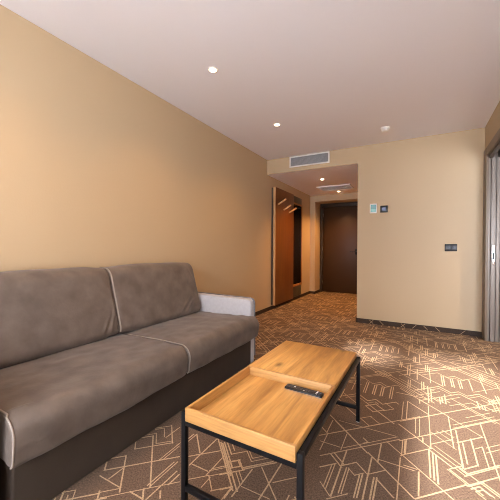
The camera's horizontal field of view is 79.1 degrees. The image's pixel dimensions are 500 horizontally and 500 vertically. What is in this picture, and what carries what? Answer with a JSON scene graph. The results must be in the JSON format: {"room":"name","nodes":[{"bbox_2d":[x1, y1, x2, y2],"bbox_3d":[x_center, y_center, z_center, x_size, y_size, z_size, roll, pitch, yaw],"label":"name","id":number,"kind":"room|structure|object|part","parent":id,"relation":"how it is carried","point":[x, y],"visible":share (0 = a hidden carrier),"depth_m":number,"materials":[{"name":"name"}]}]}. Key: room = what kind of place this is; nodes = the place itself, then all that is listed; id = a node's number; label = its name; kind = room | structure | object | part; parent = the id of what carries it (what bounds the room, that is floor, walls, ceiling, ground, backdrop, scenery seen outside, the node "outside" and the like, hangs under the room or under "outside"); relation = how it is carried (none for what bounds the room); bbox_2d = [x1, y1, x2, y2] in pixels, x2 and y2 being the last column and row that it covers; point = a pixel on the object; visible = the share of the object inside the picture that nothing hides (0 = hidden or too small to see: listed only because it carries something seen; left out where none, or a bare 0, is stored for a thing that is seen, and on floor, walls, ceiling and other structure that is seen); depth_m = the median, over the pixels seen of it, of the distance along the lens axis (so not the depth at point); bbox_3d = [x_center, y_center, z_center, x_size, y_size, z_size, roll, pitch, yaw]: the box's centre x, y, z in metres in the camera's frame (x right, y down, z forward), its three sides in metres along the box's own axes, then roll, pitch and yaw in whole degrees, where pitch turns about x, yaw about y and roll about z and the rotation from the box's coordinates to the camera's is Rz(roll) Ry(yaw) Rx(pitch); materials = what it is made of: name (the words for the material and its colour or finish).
{"room":"hotel room","nodes":[
{"label":"hotel room","id":0,"kind":"room"},
{"bbox_2d":[0,4,309,311],"bbox_3d":[-0.456,-0.242,4.115,0.150,2.650,9.650,1,1,29],"label":"wall","id":1,"kind":"structure","parent":0,"point":[98,169],"depth_m":2.63,"materials":[{"name":"beige paint"}]},
{"bbox_2d":[255,291,309,315],"bbox_3d":[-0.599,1.055,3.714,0.012,0.060,8.500,1,1,29],"label":"baseboard","id":2,"kind":"structure","parent":1,"relation":"attached to","point":[308,292],"depth_m":5.75,"materials":[{"name":"wood"}]},
{"bbox_2d":[271,187,296,305],"bbox_3d":[0.700,-0.068,5.833,0.202,2.143,0.925,1,1,29],"label":"coat rack","id":3,"kind":"object","parent":1,"relation":"attached to","point":[282,222],"visible":1,"depth_m":5.72,"materials":[{"name":"red wood"}]},
{"bbox_2d":[293,196,301,296],"bbox_3d":[1.004,-0.074,6.537,0.050,2.140,0.598,1,1,29],"label":"wall mirror","id":4,"kind":"object","parent":1,"relation":"attached to","point":[297,247],"visible":0.55,"depth_m":6.56,"materials":[{"name":"grey mirror"}]},
{"bbox_2d":[0,0,499,159],"bbox_3d":[1.707,-1.594,1.292,6.700,0.120,6.831,1,1,29],"label":"ceiling","id":5,"kind":"structure","parent":0,"point":[332,73],"depth_m":2.47,"materials":[{"name":"white paint"}]},
{"bbox_2d":[208,66,217,72],"bbox_3d":[-0.319,-1.548,2.607,0.088,0.014,0.088,1,1,29],"label":"recessed light","id":6,"kind":"object","parent":5,"relation":"in","point":[212,69],"visible":1,"depth_m":2.60,"materials":[{"name":"white"}]},
{"bbox_2d":[380,126,389,131],"bbox_3d":[1.720,-1.531,3.855,0.112,0.047,0.112,1,1,29],"label":"smoke detector","id":7,"kind":"object","parent":5,"relation":"attached to","point":[385,128],"visible":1,"depth_m":3.82,"materials":[{"name":"white plastic"}]},
{"bbox_2d":[51,291,499,499],"bbox_3d":[2.378,1.169,2.545,6.700,0.121,9.650,1,1,29],"label":"floor","id":8,"kind":"structure","parent":0,"point":[428,428],"depth_m":1.77,"materials":[{"name":"brown carpet"}]},
{"bbox_2d":[0,262,258,499],"bbox_3d":[-0.850,0.610,2.229,0.995,0.970,2.203,1,1,29],"label":"sofa","id":9,"kind":"object","parent":8,"relation":"on","point":[93,361],"visible":1,"depth_m":1.82,"materials":[{"name":"grey fabric"}]},
{"bbox_2d":[0,267,117,368],"bbox_3d":[-1.353,0.397,1.954,0.364,0.541,0.937,1,1,29],"label":"cushion","id":10,"kind":"object","parent":9,"relation":"on","point":[45,313],"depth_m":1.91,"materials":[{"name":"grey fabric"}]},
{"bbox_2d":[0,334,187,467],"bbox_3d":[-1.029,0.745,1.800,0.887,0.222,1.012,1,1,29],"label":"seat cushion","id":11,"kind":"object","parent":9,"relation":"on","point":[48,399],"depth_m":1.52,"materials":[{"name":"grey fabric"}]},
{"bbox_2d":[104,262,200,333],"bbox_3d":[-0.883,0.392,2.798,0.367,0.543,0.982,1,1,29],"label":"cushion","id":12,"kind":"object","parent":9,"relation":"on","point":[145,295],"depth_m":2.61,"materials":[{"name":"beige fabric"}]},
{"bbox_2d":[117,311,258,372],"bbox_3d":[-0.530,0.739,2.699,0.885,0.225,1.032,1,1,29],"label":"seat cushion","id":13,"kind":"object","parent":9,"relation":"on","point":[205,337],"depth_m":2.44,"materials":[{"name":"grey fabric"}]},
{"bbox_3d":[-0.368,0.778,3.170,0.908,0.625,0.076,1,1,29],"label":"armrest","id":14,"kind":"part","parent":9,"relation":"part of","materials":[{"name":"grey fabric"}]},
{"bbox_2d":[181,340,360,499],"bbox_3d":[0.208,0.885,1.620,0.543,0.442,1.078,1,1,30],"label":"coffee table","id":15,"kind":"object","parent":8,"relation":"on","point":[252,410],"visible":0.96,"depth_m":1.37,"materials":[{"name":"brown wood"}]},
{"bbox_3d":[-0.279,0.894,1.296,0.022,0.412,0.022,1,1,30],"label":"leg","id":16,"kind":"part","parent":15,"relation":"part of","materials":[{"name":"black metal"}]},
{"bbox_3d":[-0.053,0.735,1.165,0.499,0.022,0.022,1,1,30],"label":"cross rail","id":17,"kind":"part","parent":15,"relation":"part of","materials":[{"name":"black metal"}]},
{"bbox_2d":[185,366,334,462],"bbox_3d":[0.073,0.694,1.382,0.501,0.058,0.540,1,1,29],"label":"tray","id":18,"kind":"object","parent":15,"relation":"on","point":[253,410],"depth_m":1.32,"materials":[{"name":"brown wood"}]},
{"bbox_3d":[0.172,0.898,1.036,0.022,0.412,0.022,1,1,30],"label":"leg","id":19,"kind":"part","parent":15,"relation":"part of","materials":[{"name":"black metal"}]},
{"bbox_2d":[284,384,323,398],"bbox_3d":[0.268,0.701,1.508,0.195,0.018,0.048,1,1,32],"label":"remote control","id":20,"kind":"object","parent":15,"relation":"on","point":[291,387],"visible":1,"depth_m":1.49,"materials":[{"name":"black plastic"}]},
{"bbox_3d":[0.435,0.701,1.489,0.022,0.022,1.027,1,1,30],"label":"rail","id":21,"kind":"part","parent":15,"relation":"part of","materials":[{"name":"black metal"}]},
{"bbox_3d":[0.696,0.894,1.945,0.022,0.412,0.022,1,1,30],"label":"leg","id":22,"kind":"part","parent":15,"relation":"part of","materials":[{"name":"black metal"}]},
{"bbox_2d":[269,164,357,195],"bbox_3d":[1.798,-1.418,6.427,1.522,0.200,3.407,1,1,29],"label":"ceiling","id":23,"kind":"structure","parent":0,"point":[305,181],"depth_m":5.57,"materials":[{"name":"white paint"}]},
{"bbox_2d":[316,184,353,190],"bbox_3d":[1.796,-1.306,6.353,0.680,0.022,0.460,1,1,29],"label":"ceiling vent","id":24,"kind":"object","parent":23,"relation":"in","point":[342,186],"visible":1,"depth_m":6.30,"materials":[{"name":"white plastic"}]},
{"bbox_2d":[310,192,357,290],"bbox_3d":[2.315,-0.125,7.380,1.520,2.394,0.750,1,1,29],"label":"wall","id":25,"kind":"structure","parent":0,"point":[316,200],"depth_m":7.39,"materials":[{"name":"beige paint"}]},
{"bbox_2d":[320,202,357,293],"bbox_3d":[2.269,-0.050,7.554,1.020,2.240,0.192,1,1,29],"label":"door","id":26,"kind":"structure","parent":25,"relation":"in","point":[338,221],"depth_m":7.55,"materials":[{"name":"brown wood"}]},
{"bbox_2d":[267,127,484,331],"bbox_3d":[3.975,-0.228,5.215,6.526,2.650,3.419,1,1,29],"label":"wall","id":27,"kind":"structure","parent":0,"point":[431,186],"depth_m":4.17,"materials":[{"name":"beige paint"}]},
{"bbox_2d":[290,151,329,167],"bbox_3d":[0.958,-1.468,4.922,0.668,0.180,0.016,1,1,29],"label":"air vent","id":28,"kind":"object","parent":27,"relation":"in","point":[321,157],"visible":1,"depth_m":4.91,"materials":[{"name":"white plastic"}]},
{"bbox_2d":[370,204,376,212],"bbox_3d":[1.814,-0.610,4.450,0.098,0.140,0.020,1,1,29],"label":"thermostat","id":29,"kind":"object","parent":27,"relation":"attached to","point":[373,207],"visible":1,"depth_m":4.44,"materials":[{"name":"white plastic"}]},
{"bbox_2d":[380,205,387,212],"bbox_3d":[1.940,-0.593,4.381,0.100,0.100,0.014,1,1,29],"label":"switch","id":30,"kind":"object","parent":27,"relation":"attached to","point":[383,209],"visible":1,"depth_m":4.38,"materials":[{"name":"black plastic"}]},
{"bbox_2d":[356,317,481,336],"bbox_3d":[2.862,1.059,5.261,1.540,0.064,2.432,1,1,29],"label":"baseboard","id":31,"kind":"structure","parent":27,"relation":"attached to","point":[360,320],"depth_m":4.15,"materials":[{"name":"carpet"}]},
{"bbox_2d":[445,244,456,250],"bbox_3d":[2.649,-0.031,3.989,0.138,0.095,0.015,1,1,29],"label":"wall socket","id":32,"kind":"object","parent":27,"relation":"attached to","point":[448,247],"visible":1,"depth_m":3.99,"materials":[{"name":"black plastic"}]},
{"bbox_2d":[485,101,499,148],"bbox_3d":[1.552,-0.209,1.127,0.170,2.650,6.081,1,1,29],"label":"wall","id":33,"kind":"structure","parent":0,"point":[493,125],"depth_m":3.42,"materials":[{"name":"beige paint"}]},
{"bbox_2d":[482,128,499,341],"bbox_3d":[2.646,-0.062,2.636,0.640,2.345,2.380,1,1,29],"label":"door","id":34,"kind":"structure","parent":33,"relation":"in","point":[490,259],"depth_m":3.64,"materials":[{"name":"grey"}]},
{"bbox_3d":[2.920,0.059,3.632,0.028,0.240,0.006,1,1,29],"label":"strike plate","id":35,"kind":"part","parent":34,"relation":"part of","materials":[{"name":"silver metal"}]}
]}

